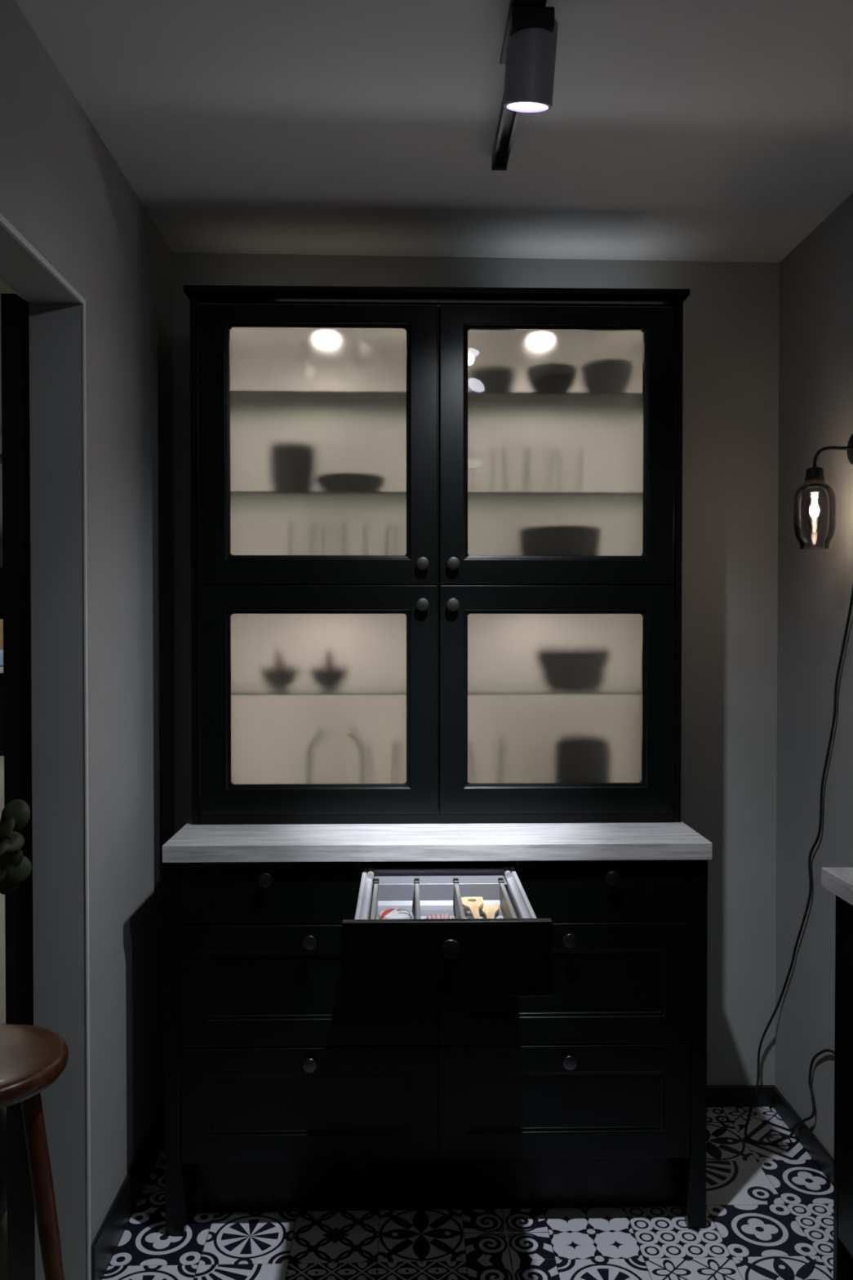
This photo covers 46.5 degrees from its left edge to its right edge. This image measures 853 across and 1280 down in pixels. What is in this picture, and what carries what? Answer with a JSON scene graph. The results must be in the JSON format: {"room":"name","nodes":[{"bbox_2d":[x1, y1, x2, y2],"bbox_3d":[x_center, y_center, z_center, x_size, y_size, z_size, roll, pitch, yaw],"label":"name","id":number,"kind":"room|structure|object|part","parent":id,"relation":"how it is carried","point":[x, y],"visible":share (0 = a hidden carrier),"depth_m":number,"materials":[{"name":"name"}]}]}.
{"room":"kitchen","nodes":[
{"label":"kitchen","id":0,"kind":"room"},
{"bbox_2d":[0,537,2,567],"bbox_3d":[-3.940,-0.048,12.975,5.710,2.660,0.120,0,1,-1],"label":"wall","id":1,"kind":"structure","parent":0,"point":[1,539],"depth_m":12.86,"materials":[{"name":"grey paint"}]},
{"bbox_2d":[0,278,27,537],"bbox_3d":[-3.769,-1.257,5.396,5.710,0.100,15.400,0,1,-1],"label":"ceiling","id":2,"kind":"structure","parent":0,"point":[4,287],"depth_m":4.87,"materials":[{"name":"white paint"}]},
{"bbox_2d":[0,0,174,1279],"bbox_3d":[-0.735,0.189,0.399,0.112,2.590,5.225,0,1,-1],"label":"wall","id":3,"kind":"structure","parent":0,"point":[62,188],"depth_m":2.13,"materials":[{"name":"grey paint"}]},
{"bbox_2d":[0,293,35,1279],"bbox_3d":[-0.865,0.334,2.127,0.058,2.124,0.050,0,1,-1],"label":"trim","id":4,"kind":"structure","parent":3,"relation":"attached to","point":[15,314],"depth_m":2.10,"materials":[{"name":"black metal"}]},
{"bbox_2d":[0,213,91,1279],"bbox_3d":[-0.701,0.354,1.315,0.006,2.110,1.570,0,1,-1],"label":"trim","id":5,"kind":"structure","parent":3,"relation":"attached to","point":[4,222],"depth_m":2.09,"materials":[{"name":"paint"}]},
{"bbox_2d":[90,1099,164,1279],"bbox_3d":[-0.722,1.337,2.514,0.010,0.105,0.792,0,1,-1],"label":"baseboard","id":6,"kind":"structure","parent":3,"relation":"attached to","point":[103,1246],"depth_m":2.36,"materials":[{"name":"black wood"}]},
{"bbox_2d":[0,755,833,1279],"bbox_3d":[-2.804,1.373,5.460,7.639,0.060,15.400,0,1,-1],"label":"floor","id":7,"kind":"structure","parent":0,"point":[770,1208],"depth_m":2.32,"materials":[{"name":"tile"}]},
{"bbox_2d":[0,666,4,755],"bbox_3d":[-4.904,0.769,11.130,1.600,0.965,0.850,0,1,-1],"label":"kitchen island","id":8,"kind":"object","parent":7,"relation":"on","point":[2,716],"visible":0.03,"depth_m":10.76,"materials":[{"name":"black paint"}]},
{"bbox_2d":[0,618,3,649],"bbox_3d":[-4.724,0.025,11.148,0.300,0.520,0.300,0,1,-1],"label":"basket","id":9,"kind":"object","parent":8,"relation":"on","point":[1,620],"visible":0.04,"depth_m":11.01,"materials":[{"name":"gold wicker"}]},
{"bbox_2d":[0,649,3,666],"bbox_3d":[-4.648,0.200,10.882,0.200,0.180,0.200,0,1,-1],"label":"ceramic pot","id":10,"kind":"object","parent":8,"relation":"on","point":[1,651],"visible":0.28,"depth_m":10.79,"materials":[{"name":"blue ceramic"}]},
{"bbox_2d":[0,1023,68,1279],"bbox_3d":[-0.776,1.068,1.760,0.349,0.671,0.338,0,1,-1],"label":"stool","id":11,"kind":"object","parent":7,"relation":"on","point":[32,1057],"visible":1,"depth_m":1.73,"materials":[{"name":"brown wood"}]},
{"bbox_3d":[-0.794,0.754,1.745,0.312,0.041,0.312,0,1,-1],"label":"seat","id":12,"kind":"part","parent":11,"relation":"part of","materials":[{"name":"brown wood"}]},
{"bbox_3d":[-0.657,1.087,1.739,0.113,0.634,0.034,0,1,5],"label":"leg","id":13,"kind":"part","parent":11,"relation":"part of","materials":[{"name":"brown wood"}]},
{"bbox_3d":[-0.839,0.626,1.742,0.088,0.225,0.088,0,1,-1],"label":"vase","id":14,"kind":"object","parent":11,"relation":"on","visible":0},
{"bbox_2d":[0,799,31,894],"bbox_3d":[-0.808,0.486,1.738,0.229,0.453,0.052,0,1,-1],"label":"eucalyptus sprig","id":15,"kind":"object","parent":14,"relation":"in","point":[15,868],"visible":1,"depth_m":1.74,"materials":[{"name":"green plant"}]},
{"bbox_2d":[164,859,707,1236],"bbox_3d":[0.024,0.952,2.384,1.272,0.880,1.050,0,1,-1],"label":"base cabinet","id":16,"kind":"object","parent":7,"relation":"on","point":[322,1054],"visible":0.98,"depth_m":2.33,"materials":[{"name":"black paint"}]},
{"bbox_3d":[-0.609,0.949,2.603,0.016,0.880,0.582,0,1,-1],"label":"panel","id":17,"kind":"part","parent":16,"relation":"part of","materials":[{"name":"black paint"}]},
{"bbox_3d":[-0.579,0.953,2.327,0.030,0.879,0.032,0,1,-1],"label":"post","id":18,"kind":"part","parent":16,"relation":"part of","materials":[{"name":"black paint"}]},
{"bbox_3d":[-0.372,0.554,2.299,0.034,0.034,0.026,0,1,-1],"label":"knob","id":19,"kind":"part","parent":16,"relation":"part of","materials":[{"name":"grey metal"}]},
{"bbox_3d":[-0.365,0.588,2.322,0.416,0.146,0.019,0,1,-1],"label":"drawer","id":20,"kind":"part","parent":16,"relation":"part of","materials":[{"name":"black paint"}]},
{"bbox_3d":[-0.273,0.808,2.327,0.600,0.285,0.019,0,1,-1],"label":"drawer","id":21,"kind":"part","parent":16,"relation":"part of","materials":[{"name":"black paint"}]},
{"bbox_3d":[-0.273,1.089,2.332,0.600,0.268,0.019,0,1,-1],"label":"drawer","id":22,"kind":"part","parent":16,"relation":"part of","materials":[{"name":"black paint"}]},
{"bbox_3d":[-0.271,0.700,2.303,0.034,0.034,0.026,0,1,-1],"label":"knob","id":23,"kind":"part","parent":16,"relation":"part of","materials":[{"name":"grey metal"}]},
{"bbox_3d":[-0.271,0.986,2.308,0.034,0.034,0.026,0,1,-1],"label":"knob","id":24,"kind":"part","parent":16,"relation":"part of","materials":[{"name":"grey metal"}]},
{"bbox_3d":[-0.133,0.597,2.125,0.026,0.108,0.456,0,1,-1],"label":"drawer","id":25,"kind":"part","parent":16,"relation":"part of","materials":[{"name":"metal"}]},
{"bbox_3d":[0.013,0.852,2.899,1.238,0.695,0.017,0,1,-1],"label":"panel","id":26,"kind":"part","parent":16,"relation":"part of","materials":[{"name":"black paint"}]},
{"bbox_2d":[162,818,712,862],"bbox_3d":[0.022,0.488,2.607,1.276,0.040,0.614,0,1,-1],"label":"countertop","id":27,"kind":"structure","parent":16,"relation":"on","point":[636,841],"depth_m":2.31,"materials":[{"name":"grey wood"}]},
{"bbox_2d":[182,284,689,824],"bbox_3d":[0.025,-0.213,2.692,1.273,1.360,0.420,0,1,-1],"label":"display cabinet","id":28,"kind":"object","parent":27,"relation":"on","point":[436,533],"visible":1,"depth_m":2.52,"materials":[{"name":"black paint"}]},
{"bbox_3d":[-0.593,-0.205,2.700,0.018,1.342,0.376,0,1,-1],"label":"panel","id":29,"kind":"part","parent":28,"relation":"part of","materials":[{"name":"black paint"}]},
{"bbox_3d":[-0.279,-0.142,2.533,0.599,0.038,0.021,0,1,-1],"label":"rail","id":30,"kind":"part","parent":28,"relation":"part of","materials":[{"name":"black paint"}]},
{"bbox_3d":[-0.272,-0.492,2.507,0.598,0.700,0.020,0,1,-1],"label":"door","id":31,"kind":"part","parent":28,"relation":"part of","materials":[{"name":"black paint"}]},
{"bbox_3d":[-0.273,-0.501,2.510,0.443,0.572,0.005,0,1,-1],"label":"glass pane","id":32,"kind":"part","parent":28,"relation":"part of","materials":[{"name":"glass"}]},
{"bbox_3d":[-0.272,0.152,2.517,0.598,0.580,0.020,0,1,-1],"label":"door","id":33,"kind":"part","parent":28,"relation":"part of","materials":[{"name":"black paint"}]},
{"bbox_3d":[-0.273,0.149,2.521,0.443,0.431,0.005,0,1,-1],"label":"glass pane","id":34,"kind":"part","parent":28,"relation":"part of","materials":[{"name":"glass"}]},
{"bbox_3d":[-0.010,-0.089,2.497,0.034,0.034,0.026,0,1,-1],"label":"knob","id":35,"kind":"part","parent":28,"relation":"part of","materials":[{"name":"grey metal"}]},
{"bbox_3d":[-0.010,-0.192,2.495,0.034,0.034,0.026,0,1,-1],"label":"knob","id":36,"kind":"part","parent":28,"relation":"part of","materials":[{"name":"grey metal"}]},
{"bbox_3d":[0.024,-0.868,2.716,1.216,0.016,0.352,0,1,-1],"label":"panel","id":37,"kind":"part","parent":28,"relation":"part of","materials":[{"name":"black paint"}]},
{"bbox_3d":[0.025,-0.876,2.692,1.273,0.026,0.400,0,1,-1],"label":"crown moulding","id":38,"kind":"part","parent":28,"relation":"part of","materials":[{"name":"black paint"}]},
{"bbox_3d":[0.025,0.454,2.715,1.216,0.024,0.357,0,1,-1],"label":"rail","id":39,"kind":"part","parent":28,"relation":"part of","materials":[{"name":"black paint"}]},
{"bbox_3d":[0.028,-0.823,2.529,1.214,0.044,0.021,0,1,-1],"label":"rail","id":40,"kind":"part","parent":28,"relation":"part of","materials":[{"name":"black paint"}]},
{"bbox_3d":[0.066,-0.089,2.498,0.034,0.034,0.026,0,1,-1],"label":"knob","id":41,"kind":"part","parent":28,"relation":"part of","materials":[{"name":"grey metal"}]},
{"bbox_3d":[0.067,-0.192,2.497,0.034,0.034,0.026,0,1,-1],"label":"knob","id":42,"kind":"part","parent":28,"relation":"part of","materials":[{"name":"grey metal"}]},
{"bbox_3d":[0.328,0.149,2.534,0.446,0.431,0.005,0,1,-1],"label":"glass pane","id":43,"kind":"part","parent":28,"relation":"part of","materials":[{"name":"glass"}]},
{"bbox_3d":[0.328,-0.501,2.524,0.446,0.572,0.005,0,1,-1],"label":"glass pane","id":44,"kind":"part","parent":28,"relation":"part of","materials":[{"name":"glass"}]},
{"bbox_3d":[0.331,0.151,2.531,0.596,0.580,0.020,0,1,-1],"label":"door","id":45,"kind":"part","parent":28,"relation":"part of","materials":[{"name":"black paint"}]},
{"bbox_3d":[0.331,-0.492,2.521,0.596,0.700,0.020,0,1,-1],"label":"door","id":46,"kind":"part","parent":28,"relation":"part of","materials":[{"name":"black paint"}]},
{"bbox_3d":[0.337,-0.142,2.547,0.596,0.038,0.021,0,1,-1],"label":"rail","id":47,"kind":"part","parent":28,"relation":"part of","materials":[{"name":"black paint"}]},
{"bbox_3d":[0.641,-0.205,2.728,0.018,1.342,0.376,0,1,-1],"label":"panel","id":48,"kind":"part","parent":28,"relation":"part of","materials":[{"name":"black paint"}]},
{"bbox_3d":[0.029,0.576,2.347,0.308,0.064,0.017,0,1,-1],"label":"drawer","id":49,"kind":"part","parent":16,"relation":"part of","materials":[{"name":"grey metal"}]},
{"bbox_2d":[370,873,516,919],"bbox_3d":[0.034,0.579,2.119,0.302,0.064,0.428,0,1,-1],"label":"tray","id":50,"kind":"object","parent":16,"relation":"on","point":[424,895],"visible":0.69,"depth_m":2.24,"materials":[{"name":"plastic"}]},
{"bbox_2d":[377,908,413,919],"bbox_3d":[-0.064,0.589,2.084,0.075,0.038,0.075,0,1,-1],"label":"paper packet","id":51,"kind":"object","parent":50,"relation":"in","point":[392,913],"visible":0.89,"depth_m":2.07,"materials":[{"name":"white paper"}]},
{"bbox_2d":[380,908,395,916],"bbox_3d":[-0.083,0.572,2.085,0.015,0.005,0.053,0,1,24],"label":"print","id":52,"kind":"object","parent":51,"relation":"on","point":[388,913],"depth_m":2.08},
{"bbox_2d":[424,913,454,919],"bbox_3d":[0.028,0.595,2.030,0.071,0.027,0.231,0,1,-1],"label":"folded cloth","id":53,"kind":"object","parent":50,"relation":"in","point":[446,916],"visible":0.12,"depth_m":2.09,"materials":[{"name":"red fabric"}]},
{"bbox_2d":[461,897,483,918],"bbox_3d":[0.100,0.589,2.083,0.050,0.025,0.275,0,1,0],"label":"wooden spatula","id":54,"kind":"object","parent":50,"relation":"in","point":[473,907],"visible":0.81,"depth_m":2.17,"materials":[{"name":"brown wood"}]},
{"bbox_2d":[481,902,499,918],"bbox_3d":[0.131,0.598,2.083,0.039,0.018,0.270,0,1,5],"label":"wooden spatula","id":55,"kind":"object","parent":50,"relation":"in","point":[490,911],"visible":0.5,"depth_m":2.17,"materials":[{"name":"brown wood"}]},
{"bbox_3d":[0.039,0.606,1.891,0.400,0.144,0.019,0,1,-1],"label":"drawer","id":56,"kind":"part","parent":16,"relation":"part of","materials":[{"name":"black paint"}]},
{"bbox_3d":[0.045,0.578,1.867,0.037,0.037,0.028,0,1,-1],"label":"knob","id":57,"kind":"part","parent":16,"relation":"part of","materials":[{"name":"grey metal"}]},
{"bbox_3d":[0.201,0.597,2.132,0.026,0.108,0.456,0,1,-1],"label":"drawer","id":58,"kind":"part","parent":16,"relation":"part of","materials":[{"name":"metal"}]},
{"bbox_3d":[0.327,1.088,2.345,0.594,0.268,0.019,0,1,-1],"label":"drawer","id":59,"kind":"part","parent":16,"relation":"part of","materials":[{"name":"black paint"}]},
{"bbox_3d":[0.327,0.807,2.341,0.594,0.285,0.019,0,1,-1],"label":"drawer","id":60,"kind":"part","parent":16,"relation":"part of","materials":[{"name":"black paint"}]},
{"bbox_3d":[0.334,0.985,2.321,0.034,0.034,0.026,0,1,-1],"label":"knob","id":61,"kind":"part","parent":16,"relation":"part of","materials":[{"name":"grey metal"}]},
{"bbox_3d":[0.334,0.699,2.317,0.034,0.034,0.026,0,1,-1],"label":"knob","id":62,"kind":"part","parent":16,"relation":"part of","materials":[{"name":"grey metal"}]},
{"bbox_3d":[0.418,0.588,2.339,0.412,0.146,0.019,0,1,-1],"label":"drawer","id":63,"kind":"part","parent":16,"relation":"part of","materials":[{"name":"black paint"}]},
{"bbox_3d":[0.433,0.554,2.317,0.034,0.034,0.026,0,1,-1],"label":"knob","id":64,"kind":"part","parent":16,"relation":"part of","materials":[{"name":"grey metal"}]},
{"bbox_3d":[0.630,0.953,2.354,0.030,0.879,0.032,0,1,-1],"label":"post","id":65,"kind":"part","parent":16,"relation":"part of","materials":[{"name":"black paint"}]},
{"bbox_3d":[0.647,0.948,2.632,0.016,0.880,0.582,0,1,-1],"label":"panel","id":66,"kind":"part","parent":16,"relation":"part of","materials":[{"name":"black paint"}]},
{"bbox_2d":[833,895,852,1279],"bbox_3d":[0.946,0.966,1.522,0.219,0.880,1.108,0,1,-1],"label":"base cabinet","id":67,"kind":"object","parent":7,"relation":"on","point":[843,1055],"visible":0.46,"depth_m":2.04,"materials":[{"name":"black paint"}]},
{"bbox_2d":[821,866,852,905],"bbox_3d":[0.955,0.506,1.508,0.226,0.040,1.155,0,1,-1],"label":"countertop","id":68,"kind":"structure","parent":67,"relation":"on","point":[838,881],"depth_m":2.02,"materials":[{"name":"grey wood"}]},
{"bbox_3d":[0.868,0.885,1.780,0.019,0.712,0.542,0,1,-1],"label":"door","id":69,"kind":"part","parent":67,"relation":"part of","materials":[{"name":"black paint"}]},
{"bbox_2d":[14,0,852,262],"bbox_3d":[0.208,-1.123,0.349,2.012,0.117,5.325,0,1,-1],"label":"ceiling","id":70,"kind":"structure","parent":0,"point":[720,131],"depth_m":2.11,"materials":[{"name":"white paint"}]},
{"bbox_2d":[491,94,519,170],"bbox_3d":[0.189,-1.070,1.226,0.034,0.032,2.077,0,1,-1],"label":"track","id":71,"kind":"object","parent":70,"relation":"attached to","point":[508,119],"visible":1,"depth_m":2.14,"materials":[{"name":"black metal"}]},
{"bbox_2d":[499,0,558,112],"bbox_3d":[0.179,-0.989,1.674,0.090,0.148,0.300,0,1,-1],"label":"ceiling spotlight","id":72,"kind":"object","parent":71,"relation":"attached to","point":[528,51],"visible":1,"depth_m":1.67,"materials":[{"name":"black metal"}]},
{"bbox_2d":[172,252,779,1085],"bbox_3d":[0.209,0.147,2.973,1.892,2.590,0.120,0,1,-1],"label":"wall","id":73,"kind":"structure","parent":0,"point":[731,309],"depth_m":2.92,"materials":[{"name":"paint"}]},
{"bbox_2d":[706,1084,775,1106],"bbox_3d":[0.155,1.352,2.925,1.762,0.062,0.012,0,1,-1],"label":"baseboard","id":74,"kind":"structure","parent":73,"relation":"attached to","point":[734,1095],"depth_m":2.94,"materials":[{"name":"black wood"}]},
{"bbox_2d":[774,192,852,1159],"bbox_3d":[1.154,0.189,0.382,0.120,2.590,5.105,0,1,-1],"label":"wall","id":75,"kind":"structure","parent":0,"point":[815,583],"depth_m":2.66,"materials":[{"name":"grey paint"}]},
{"bbox_2d":[744,433,852,1145],"bbox_3d":[0.960,0.444,2.597,0.167,1.896,0.636,0,1,-1],"label":"wall lamp","id":76,"kind":"object","parent":75,"relation":"attached to","point":[815,481],"visible":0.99,"depth_m":2.40,"materials":[{"name":"black metal"}]},
{"bbox_3d":[0.929,-0.303,2.377,0.035,0.099,0.035,0,1,-1],"label":"bulb","id":77,"kind":"part","parent":76,"relation":"part of","materials":[{"name":"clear glass"}]},
{"bbox_2d":[804,466,824,493],"bbox_3d":[0.929,-0.384,2.376,0.045,0.061,0.045,0,1,-1],"label":"socket","id":78,"kind":"object","parent":76,"relation":"attached to","point":[815,478],"depth_m":2.36,"materials":[{"name":"black metal"}]},
{"bbox_3d":[0.929,-0.300,2.377,0.097,0.161,0.097,0,1,-1],"label":"lamp shade","id":79,"kind":"part","parent":76,"relation":"part of","materials":[{"name":"clear glass"}]},
{"bbox_3d":[0.981,-0.431,2.376,0.111,0.066,0.008,0,1,-1],"label":"arm","id":80,"kind":"part","parent":76,"relation":"part of","materials":[{"name":"black metal"}]},
{"bbox_3d":[1.032,-0.459,2.377,0.031,0.082,0.082,0,1,-1],"label":"wall plate","id":81,"kind":"part","parent":76,"relation":"part of","materials":[{"name":"black metal"}]},
{"bbox_2d":[773,1086,834,1185],"bbox_3d":[1.087,1.393,0.398,0.012,0.062,5.082,0,1,-1],"label":"baseboard","id":82,"kind":"structure","parent":75,"relation":"attached to","point":[816,1150],"depth_m":2.70,"materials":[{"name":"black wood"}]}
]}

